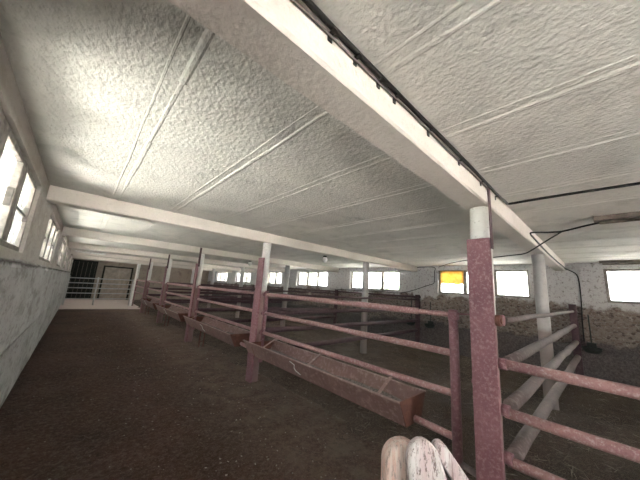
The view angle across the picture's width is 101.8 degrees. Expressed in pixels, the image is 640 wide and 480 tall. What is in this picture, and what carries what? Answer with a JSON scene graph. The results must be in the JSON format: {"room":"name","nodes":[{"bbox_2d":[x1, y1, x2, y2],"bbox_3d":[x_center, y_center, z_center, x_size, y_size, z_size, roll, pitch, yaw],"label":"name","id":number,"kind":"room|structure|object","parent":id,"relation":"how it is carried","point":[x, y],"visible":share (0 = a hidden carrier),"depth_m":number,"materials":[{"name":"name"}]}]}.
{"room":"farm building","nodes":[
{"label":"farm building","id":0,"kind":"room"},
{"bbox_2d":[0,33,73,407],"bbox_3d":[-5.973,1.026,5.561,0.368,2.600,29.400,13,-14,-41],"label":"wall","id":1,"kind":"structure","parent":0,"point":[32,289],"depth_m":2.69,"materials":[{"name":"white paint"}]},
{"bbox_2d":[0,107,36,251],"bbox_3d":[-1.988,-0.311,1.594,0.073,0.650,2.200,13,-14,-41],"label":"window","id":2,"kind":"structure","parent":1,"relation":"in","point":[18,186],"depth_m":1.83,"materials":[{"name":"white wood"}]},
{"bbox_2d":[39,215,58,262],"bbox_3d":[-4.350,0.020,4.142,0.073,0.650,2.200,13,-14,-41],"label":"window","id":3,"kind":"structure","parent":1,"relation":"in","point":[49,241],"depth_m":4.30,"materials":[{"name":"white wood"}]},
{"bbox_2d":[56,241,64,266],"bbox_3d":[-6.712,0.352,6.690,0.073,0.650,2.200,13,-14,-41],"label":"window","id":4,"kind":"structure","parent":1,"relation":"in","point":[63,243],"depth_m":6.88,"materials":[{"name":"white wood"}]},
{"bbox_2d":[63,251,68,268],"bbox_3d":[-9.074,0.683,9.238,0.073,0.650,2.200,13,-14,-41],"label":"window","id":5,"kind":"structure","parent":1,"relation":"in","point":[67,251],"depth_m":9.49,"materials":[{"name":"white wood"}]},
{"bbox_2d":[68,258,208,299],"bbox_3d":[-12.637,3.168,19.036,9.010,2.600,0.300,13,-14,-41],"label":"wall","id":6,"kind":"structure","parent":0,"point":[177,275],"depth_m":19.16,"materials":[{"name":"grey paint"}]},
{"bbox_2d":[65,259,97,297],"bbox_3d":[-15.139,2.506,16.533,1.220,2.430,0.093,13,-14,-41],"label":"door","id":7,"kind":"structure","parent":6,"relation":"in","point":[92,273],"depth_m":16.54,"materials":[{"name":"metal"}]},
{"bbox_2d":[97,265,133,299],"bbox_3d":[-13.864,2.920,17.663,1.640,2.210,0.092,13,-14,-41],"label":"door","id":8,"kind":"structure","parent":6,"relation":"in","point":[128,272],"depth_m":17.66,"materials":[{"name":"metal"}]},
{"bbox_2d":[0,299,450,479],"bbox_3d":[-2.869,2.975,8.186,8.450,0.037,28.800,13,-14,-41],"label":"floor","id":9,"kind":"structure","parent":0,"point":[70,427],"depth_m":3.00,"materials":[{"name":"brown soil"}]},
{"bbox_2d":[62,275,133,305],"bbox_3d":[-11.669,2.733,13.826,2.740,1.460,0.072,13,-14,-41],"label":"barrier","id":10,"kind":"object","parent":9,"relation":"on","point":[69,277],"visible":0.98,"depth_m":13.70,"materials":[{"name":"grey metal"}]},
{"bbox_2d":[129,264,138,305],"bbox_3d":[-10.462,2.528,14.656,0.080,2.350,0.080,13,-14,-41],"label":"post","id":11,"kind":"object","parent":9,"relation":"on","point":[138,264],"visible":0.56,"depth_m":14.61,"materials":[{"name":"white paint"}]},
{"bbox_2d":[131,264,140,305],"bbox_3d":[-10.499,2.545,14.780,0.151,2.360,0.151,13,-14,-41],"label":"concrete column","id":12,"kind":"structure","parent":9,"relation":"on","point":[139,264],"depth_m":14.88,"materials":[{"name":"white concrete"}]},
{"bbox_2d":[133,279,144,299],"bbox_3d":[-9.327,2.675,13.479,0.092,1.232,3.322,13,-14,-41],"label":"gate","id":13,"kind":"object","parent":12,"relation":"attached to","point":[137,280],"visible":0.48,"depth_m":14.52,"materials":[{"name":"metal"}]},
{"bbox_2d":[140,258,150,312],"bbox_3d":[-8.136,2.130,12.218,0.164,2.518,0.210,13,-14,-41],"label":"steel post","id":14,"kind":"object","parent":9,"relation":"on","point":[150,258],"visible":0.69,"depth_m":12.17,"materials":[{"name":"red metal"}]},
{"bbox_2d":[144,280,162,305],"bbox_3d":[-6.965,2.344,10.931,0.092,1.232,3.322,13,-14,-41],"label":"gate","id":15,"kind":"object","parent":14,"relation":"attached to","point":[148,288],"visible":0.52,"depth_m":11.44,"materials":[{"name":"metal"}]},
{"bbox_2d":[141,262,153,312],"bbox_3d":[-8.137,2.213,12.232,0.154,2.360,0.154,13,-14,-41],"label":"concrete column","id":16,"kind":"structure","parent":9,"relation":"on","point":[151,265],"depth_m":12.22,"materials":[{"name":"white concrete"}]},
{"bbox_2d":[139,297,166,314],"bbox_3d":[-7.229,2.838,11.101,0.511,0.810,2.957,13,-14,-41],"label":"trough","id":17,"kind":"object","parent":9,"relation":"on","point":[153,301],"visible":0.77,"depth_m":11.18,"materials":[{"name":"metal"}]},
{"bbox_2d":[156,254,169,322],"bbox_3d":[-5.774,1.798,9.670,0.164,2.518,0.210,13,-14,-41],"label":"steel post","id":18,"kind":"object","parent":9,"relation":"on","point":[166,267],"visible":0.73,"depth_m":9.62,"materials":[{"name":"red metal"}]},
{"bbox_2d":[162,282,192,314],"bbox_3d":[-4.603,2.012,8.383,0.092,1.232,3.322,13,-14,-41],"label":"gate","id":19,"kind":"object","parent":18,"relation":"attached to","point":[168,283],"visible":0.55,"depth_m":8.66,"materials":[{"name":"metal"}]},
{"bbox_2d":[158,259,172,322],"bbox_3d":[-5.775,1.882,9.685,0.153,2.360,0.153,13,-14,-41],"label":"concrete column","id":20,"kind":"structure","parent":9,"relation":"on","point":[170,260],"depth_m":9.67,"materials":[{"name":"white concrete"}]},
{"bbox_2d":[155,303,187,325],"bbox_3d":[-4.867,2.506,8.554,0.511,0.810,2.957,13,-14,-41],"label":"trough","id":21,"kind":"object","parent":9,"relation":"on","point":[177,313],"visible":0.84,"depth_m":8.47,"materials":[{"name":"metal"}]},
{"bbox_2d":[187,269,194,303],"bbox_3d":[-8.320,3.070,16.763,0.167,2.360,0.167,13,-14,-41],"label":"concrete column","id":22,"kind":"structure","parent":9,"relation":"on","point":[193,270],"depth_m":16.79,"materials":[{"name":"white concrete"}]},
{"bbox_2d":[184,248,201,341],"bbox_3d":[-3.412,1.467,7.122,0.164,2.518,0.210,13,-14,-41],"label":"steel post","id":23,"kind":"object","parent":9,"relation":"on","point":[200,253],"visible":0.72,"depth_m":7.06,"materials":[{"name":"red metal"}]},
{"bbox_2d":[192,285,254,358],"bbox_3d":[-2.241,1.681,5.835,0.092,1.232,3.322,13,-14,-41],"label":"gate","id":24,"kind":"object","parent":23,"relation":"attached to","point":[200,286],"visible":0.74,"depth_m":5.69,"materials":[{"name":"metal"}]},
{"bbox_2d":[14,318,377,479],"bbox_3d":[-4.026,2.411,5.679,3.024,0.036,11.800,13,-14,-41],"label":"chips","id":25,"kind":"object","parent":9,"relation":"on","point":[98,318],"visible":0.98,"depth_m":3.23,"materials":[{"name":"brown wood"}]},
{"bbox_2d":[187,254,204,341],"bbox_3d":[-3.413,1.550,7.137,0.153,2.360,0.153,13,-14,-41],"label":"concrete column","id":26,"kind":"structure","parent":9,"relation":"on","point":[200,269],"depth_m":7.11,"materials":[{"name":"white concrete"}]},
{"bbox_2d":[148,281,253,307],"bbox_3d":[-6.045,3.025,13.878,5.391,1.600,0.122,13,-14,-41],"label":"divider","id":27,"kind":"object","parent":9,"relation":"on","point":[156,281],"visible":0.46,"depth_m":13.80,"materials":[{"name":"paint"}]},
{"bbox_2d":[207,268,215,307],"bbox_3d":[-5.958,2.739,14.215,0.167,2.360,0.167,13,-14,-41],"label":"concrete column","id":28,"kind":"structure","parent":9,"relation":"on","point":[213,269],"depth_m":14.25,"materials":[{"name":"white concrete"}]},
{"bbox_2d":[184,314,249,346],"bbox_3d":[-2.505,2.175,6.006,0.511,0.810,2.957,13,-14,-41],"label":"trough","id":29,"kind":"object","parent":9,"relation":"on","point":[232,335],"visible":0.84,"depth_m":5.73,"materials":[{"name":"metal"}]},
{"bbox_2d":[166,283,282,310],"bbox_3d":[-3.683,2.694,11.330,5.391,1.600,0.122,13,-14,-41],"label":"divider","id":30,"kind":"object","parent":9,"relation":"on","point":[177,292],"visible":0.45,"depth_m":10.86,"materials":[{"name":"paint"}]},
{"bbox_2d":[235,267,244,317],"bbox_3d":[-3.596,2.407,11.667,0.169,2.360,0.169,13,-14,-41],"label":"concrete column","id":31,"kind":"structure","parent":9,"relation":"on","point":[242,268],"depth_m":11.68,"materials":[{"name":"white concrete"}]},
{"bbox_2d":[245,257,264,382],"bbox_3d":[-1.065,1.350,4.533,0.164,2.080,0.210,13,-14,-41],"label":"steel post","id":32,"kind":"object","parent":9,"relation":"on","point":[254,325],"visible":0.75,"depth_m":4.49,"materials":[{"name":"red metal"}]},
{"bbox_2d":[258,291,475,477],"bbox_3d":[0.121,1.349,3.287,0.092,1.232,3.322,13,-14,-41],"label":"gate","id":33,"kind":"object","parent":32,"relation":"attached to","point":[455,435],"visible":0.93,"depth_m":2.45,"materials":[{"name":"metal"}]},
{"bbox_2d":[243,338,425,427],"bbox_3d":[-0.129,1.635,3.498,0.511,0.384,2.957,13,-14,-41],"label":"trough","id":34,"kind":"object","parent":33,"relation":"hanging from","point":[398,402],"visible":0.89,"depth_m":2.96,"materials":[{"name":"metal"}]},
{"bbox_2d":[252,243,270,381],"bbox_3d":[-1.051,1.219,4.589,0.149,2.360,0.149,13,-14,-41],"label":"concrete column","id":35,"kind":"structure","parent":9,"relation":"on","point":[266,251],"depth_m":4.57,"materials":[{"name":"white concrete"}]},
{"bbox_2d":[198,287,337,323],"bbox_3d":[-1.321,2.362,8.782,5.391,1.600,0.122,13,-14,-41],"label":"divider","id":36,"kind":"object","parent":9,"relation":"on","point":[334,316],"visible":0.64,"depth_m":8.49,"materials":[{"name":"paint"}]},
{"bbox_2d":[280,265,289,326],"bbox_3d":[-1.234,2.076,9.120,0.169,2.360,0.169,13,-14,-41],"label":"concrete column","id":37,"kind":"structure","parent":9,"relation":"on","point":[287,267],"depth_m":9.14,"materials":[{"name":"white concrete"}]},
{"bbox_2d":[265,293,419,348],"bbox_3d":[1.041,2.031,6.234,5.391,1.600,0.122,13,-14,-41],"label":"divider","id":38,"kind":"object","parent":9,"relation":"on","point":[416,320],"visible":0.77,"depth_m":5.77,"materials":[{"name":"paint"}]},
{"bbox_2d":[360,262,368,353],"bbox_3d":[1.128,1.744,6.572,0.168,2.360,0.168,13,-14,-41],"label":"concrete column","id":39,"kind":"structure","parent":9,"relation":"on","point":[365,277],"depth_m":6.56,"materials":[{"name":"white concrete"}]},
{"bbox_2d":[133,300,639,479],"bbox_3d":[-1.500,3.111,8.821,5.280,0.165,27.500,13,-14,-41],"label":"bedding","id":40,"kind":"object","parent":9,"relation":"on","point":[542,448],"visible":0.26,"depth_m":3.74,"materials":[{"name":"plant"}]},
{"bbox_2d":[179,322,639,479],"bbox_3d":[1.089,2.735,5.989,5.271,0.178,11.101,13,-14,-41],"label":"straw","id":41,"kind":"object","parent":9,"relation":"on","point":[289,322],"visible":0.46,"depth_m":3.62,"materials":[{"name":"brown plant"}]},
{"bbox_2d":[381,436,468,479],"bbox_3d":[0.721,1.379,1.076,0.998,0.959,0.248,4,-11,1],"label":"trestle","id":42,"kind":"object","parent":9,"relation":"on","point":[402,458],"visible":1,"depth_m":1.16,"materials":[{"name":"paint"}]},
{"bbox_2d":[470,206,505,479],"bbox_3d":[1.311,0.887,2.041,0.154,2.360,0.154,13,-14,-41],"label":"concrete column","id":43,"kind":"structure","parent":9,"relation":"on","point":[479,216],"depth_m":2.17,"materials":[{"name":"white concrete"}]},
{"bbox_2d":[467,188,514,479],"bbox_3d":[1.312,0.804,2.027,0.164,2.518,0.210,13,-14,-41],"label":"steel post","id":44,"kind":"object","parent":9,"relation":"on","point":[491,459],"visible":0.84,"depth_m":1.95,"materials":[{"name":"maroon paint"},{"name":"white paint"}]},
{"bbox_2d":[496,314,505,325],"bbox_3d":[1.403,0.627,2.035,0.082,0.082,0.065,13,-14,-41],"label":"socket","id":45,"kind":"object","parent":44,"relation":"attached to","point":[504,321],"depth_m":2.01,"materials":[{"name":"red paint"}]},
{"bbox_2d":[498,357,507,370],"bbox_3d":[1.382,0.940,1.974,0.082,0.082,0.065,13,-14,-41],"label":"socket","id":46,"kind":"object","parent":44,"relation":"attached to","point":[501,361],"depth_m":1.95,"materials":[{"name":"red paint"}]},
{"bbox_2d":[501,403,510,417],"bbox_3d":[1.361,1.254,1.914,0.082,0.082,0.065,13,-14,-41],"label":"socket","id":47,"kind":"object","parent":44,"relation":"attached to","point":[505,409],"depth_m":1.89,"materials":[{"name":"red paint"}]},
{"bbox_2d":[503,450,514,466],"bbox_3d":[1.341,1.558,1.856,0.082,0.082,0.065,13,-14,-41],"label":"socket","id":48,"kind":"object","parent":44,"relation":"attached to","point":[508,456],"depth_m":1.83,"materials":[{"name":"red paint"}]},
{"bbox_2d":[504,360,639,479],"bbox_3d":[2.404,1.154,0.791,0.075,1.150,3.070,13,-14,-41],"label":"gate","id":49,"kind":"object","parent":44,"relation":"attached to","point":[630,391],"visible":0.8,"depth_m":1.67,"materials":[{"name":"metal"}]},
{"bbox_2d":[503,304,583,460],"bbox_3d":[3.402,1.700,3.688,5.391,1.600,0.120,13,-14,-41],"label":"divider","id":50,"kind":"object","parent":9,"relation":"on","point":[520,446],"visible":0.88,"depth_m":2.61,"materials":[{"name":"paint"}]},
{"bbox_2d":[531,254,558,410],"bbox_3d":[3.438,1.401,3.978,0.166,2.360,0.166,13,-14,-41],"label":"concrete column","id":51,"kind":"structure","parent":9,"relation":"on","point":[538,260],"depth_m":3.99,"materials":[{"name":"white concrete"}]},
{"bbox_2d":[0,0,639,270],"bbox_3d":[-2.696,0.378,8.684,9.910,0.287,29.800,13,-14,-41],"label":"ceiling","id":52,"kind":"structure","parent":0,"point":[140,102],"depth_m":1.52,"materials":[{"name":"white paint"}]},
{"bbox_2d":[75,250,105,254],"bbox_3d":[-9.601,0.536,10.892,0.980,0.083,0.110,13,-14,-41],"label":"ceiling lamp","id":53,"kind":"object","parent":52,"relation":"attached to","point":[79,251],"visible":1,"depth_m":10.85,"materials":[{"name":"white plastic"}]},
{"bbox_2d":[72,254,231,272],"bbox_3d":[-9.439,1.540,15.900,8.410,0.175,0.188,13,-14,-41],"label":"concrete beam","id":54,"kind":"structure","parent":52,"relation":"attached to","point":[73,255],"depth_m":14.84,"materials":[{"name":"white concrete"}]},
{"bbox_2d":[70,249,255,272],"bbox_3d":[-7.077,1.209,13.352,8.410,0.176,0.188,13,-14,-41],"label":"concrete beam","id":55,"kind":"structure","parent":52,"relation":"attached to","point":[107,255],"depth_m":12.49,"materials":[{"name":"white concrete"}]},
{"bbox_2d":[67,242,284,271],"bbox_3d":[-4.715,0.877,10.804,8.410,0.175,0.188,13,-14,-41],"label":"concrete beam","id":56,"kind":"structure","parent":52,"relation":"attached to","point":[70,244],"depth_m":9.49,"materials":[{"name":"white concrete"}]},
{"bbox_2d":[62,227,338,271],"bbox_3d":[-2.353,0.545,8.256,8.410,0.175,0.188,13,-14,-41],"label":"concrete beam","id":57,"kind":"structure","parent":52,"relation":"attached to","point":[67,231],"depth_m":6.80,"materials":[{"name":"white concrete"}]},
{"bbox_2d":[46,185,417,271],"bbox_3d":[0.009,0.214,5.708,8.410,0.175,0.188,13,-14,-41],"label":"concrete beam","id":58,"kind":"structure","parent":52,"relation":"attached to","point":[56,195],"depth_m":3.86,"materials":[{"name":"white concrete"}]},
{"bbox_2d":[168,0,564,270],"bbox_3d":[2.371,-0.118,3.161,8.410,0.175,0.188,13,-14,-41],"label":"concrete beam","id":59,"kind":"structure","parent":52,"relation":"attached to","point":[277,35],"depth_m":1.04,"materials":[{"name":"white concrete"}]},
{"bbox_2d":[292,0,489,189],"bbox_3d":[0.431,-0.653,1.292,2.703,0.027,0.013,13,-14,-41],"label":"cord","id":60,"kind":"object","parent":59,"relation":"attached to","point":[296,2],"visible":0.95,"depth_m":1.09,"materials":[{"name":"black rubber"}]},
{"bbox_2d":[301,0,639,204],"bbox_3d":[1.854,-0.777,0.179,3.282,0.063,3.604,13,-14,-41],"label":"cable","id":61,"kind":"object","parent":59,"relation":"attached to","point":[310,4],"visible":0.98,"depth_m":1.23,"materials":[{"name":"black rubber"}]},
{"bbox_2d":[439,230,562,266],"bbox_3d":[3.308,0.437,5.505,0.114,0.214,4.824,2,-11,9],"label":"cable","id":62,"kind":"object","parent":59,"relation":"hanging from","point":[562,230],"visible":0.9,"depth_m":3.74,"materials":[{"name":"black rubber"}]},
{"bbox_2d":[530,222,598,341],"bbox_3d":[4.248,0.949,4.060,4.079,1.622,0.861,13,-14,-41],"label":"cable","id":63,"kind":"object","parent":59,"relation":"attached to","point":[531,235],"visible":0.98,"depth_m":3.91,"materials":[{"name":"black rubber"}]},
{"bbox_2d":[593,211,639,223],"bbox_3d":[3.336,-0.259,2.312,0.110,0.083,1.250,13,-14,-41],"label":"ceiling lamp","id":64,"kind":"object","parent":52,"relation":"attached to","point":[630,216],"visible":1,"depth_m":2.62,"materials":[{"name":"grey plastic"}]},
{"bbox_2d":[599,260,639,264],"bbox_3d":[6.106,0.408,4.827,0.110,0.083,1.260,13,-14,-41],"label":"ceiling lamp","id":65,"kind":"object","parent":52,"relation":"attached to","point":[607,262],"visible":1,"depth_m":5.06,"materials":[{"name":"grey plastic"}]},
{"bbox_2d":[204,263,639,386],"bbox_3d":[0.371,2.540,11.246,0.430,2.600,29.400,13,-14,-41],"label":"wall","id":66,"kind":"structure","parent":0,"point":[615,327],"depth_m":6.29,"materials":[{"name":"white paint"}]},
{"bbox_2d":[217,273,227,281],"bbox_3d":[-7.415,2.838,19.893,0.073,0.690,2.200,13,-14,-41],"label":"window","id":67,"kind":"structure","parent":66,"relation":"in","point":[222,277],"depth_m":19.97,"materials":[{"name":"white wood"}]},
{"bbox_2d":[236,272,250,282],"bbox_3d":[-5.053,2.507,17.345,0.073,0.690,2.200,13,-14,-41],"label":"window","id":68,"kind":"structure","parent":66,"relation":"in","point":[247,275],"depth_m":17.22,"materials":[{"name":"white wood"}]},
{"bbox_2d":[267,272,281,284],"bbox_3d":[-2.691,2.175,14.797,0.073,0.690,2.200,13,-14,-41],"label":"window","id":69,"kind":"structure","parent":66,"relation":"in","point":[273,277],"depth_m":14.63,"materials":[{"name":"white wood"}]},
{"bbox_2d":[298,272,327,286],"bbox_3d":[-0.329,1.844,12.249,0.073,0.690,2.200,13,-14,-41],"label":"window","id":70,"kind":"structure","parent":66,"relation":"in","point":[304,278],"depth_m":12.40,"materials":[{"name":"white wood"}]},
{"bbox_2d":[215,283,420,297],"bbox_3d":[-2.794,2.620,14.520,0.065,0.067,17.521,13,-14,-41],"label":"pipe","id":71,"kind":"object","parent":66,"relation":"attached to","point":[215,283],"visible":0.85,"depth_m":10.51,"materials":[{"name":"metal"}]},
{"bbox_2d":[351,271,398,290],"bbox_3d":[2.033,1.512,9.702,0.073,0.690,2.200,13,-14,-41],"label":"window","id":72,"kind":"structure","parent":66,"relation":"in","point":[353,272],"depth_m":9.48,"materials":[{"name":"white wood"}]},
{"bbox_2d":[337,267,435,292],"bbox_3d":[1.987,1.454,9.525,0.020,0.874,4.506,13,-14,-41],"label":"cable","id":73,"kind":"object","parent":66,"relation":"attached to","point":[417,267],"visible":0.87,"depth_m":8.46,"materials":[{"name":"black rubber"}]},
{"bbox_2d":[406,300,414,324],"bbox_3d":[2.819,2.267,8.099,0.234,0.750,0.299,13,-14,-41],"label":"bowl","id":74,"kind":"object","parent":66,"relation":"attached to","point":[409,323],"visible":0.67,"depth_m":7.98,"materials":[{"name":"metal"}]},
{"bbox_2d":[424,302,434,327],"bbox_3d":[3.225,2.210,7.661,0.234,0.750,0.299,13,-14,-41],"label":"bowl","id":75,"kind":"object","parent":66,"relation":"attached to","point":[430,324],"visible":0.97,"depth_m":7.60,"materials":[{"name":"metal"}]},
{"bbox_2d":[424,323,434,327],"bbox_3d":[3.204,2.519,7.602,0.234,0.120,0.299,13,-14,-41],"label":"basin","id":76,"kind":"object","parent":75,"relation":"in","point":[428,325],"depth_m":7.54,"materials":[{"name":"metal"}]},
{"bbox_2d":[439,270,529,297],"bbox_3d":[4.395,1.181,7.154,0.073,0.690,2.200,13,-14,-41],"label":"window","id":77,"kind":"structure","parent":66,"relation":"in","point":[465,287],"depth_m":6.86,"materials":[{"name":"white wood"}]},
{"bbox_2d":[440,271,463,284],"bbox_3d":[3.890,1.109,7.667,0.018,0.401,0.660,13,-14,-41],"label":"plastic sheet","id":78,"kind":"object","parent":77,"relation":"attached to","point":[446,277],"visible":1,"depth_m":7.65,"materials":[{"name":"yellow plastic"}]},
{"bbox_2d":[582,315,602,353],"bbox_3d":[5.458,1.897,5.252,0.234,0.750,0.299,13,-14,-41],"label":"bowl","id":79,"kind":"object","parent":66,"relation":"attached to","point":[591,347],"visible":1,"depth_m":5.20,"materials":[{"name":"metal"}]},
{"bbox_2d":[582,346,602,353],"bbox_3d":[5.438,2.205,5.193,0.234,0.120,0.299,13,-14,-41],"label":"basin","id":80,"kind":"object","parent":79,"relation":"in","point":[589,349],"depth_m":5.14,"materials":[{"name":"metal"}]},
{"bbox_2d":[603,269,639,303],"bbox_3d":[6.730,0.853,4.635,0.073,0.690,2.220,13,-14,-41],"label":"window","id":81,"kind":"structure","parent":66,"relation":"in","point":[609,300],"depth_m":5.35,"materials":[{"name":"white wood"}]},
{"label":"outside","id":82,"kind":"structure","parent":0,"visible":0},
{"label":"ground","id":83,"kind":"structure","parent":82,"visible":0},
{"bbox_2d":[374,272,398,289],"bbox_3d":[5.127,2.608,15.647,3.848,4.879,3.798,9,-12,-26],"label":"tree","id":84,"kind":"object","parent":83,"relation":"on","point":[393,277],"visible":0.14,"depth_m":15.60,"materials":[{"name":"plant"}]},
{"bbox_2d":[452,272,527,295],"bbox_3d":[7.767,2.123,11.313,3.798,4.518,3.848,13,-14,-41],"label":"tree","id":85,"kind":"object","parent":83,"relation":"on","point":[517,289],"visible":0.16,"depth_m":11.16,"materials":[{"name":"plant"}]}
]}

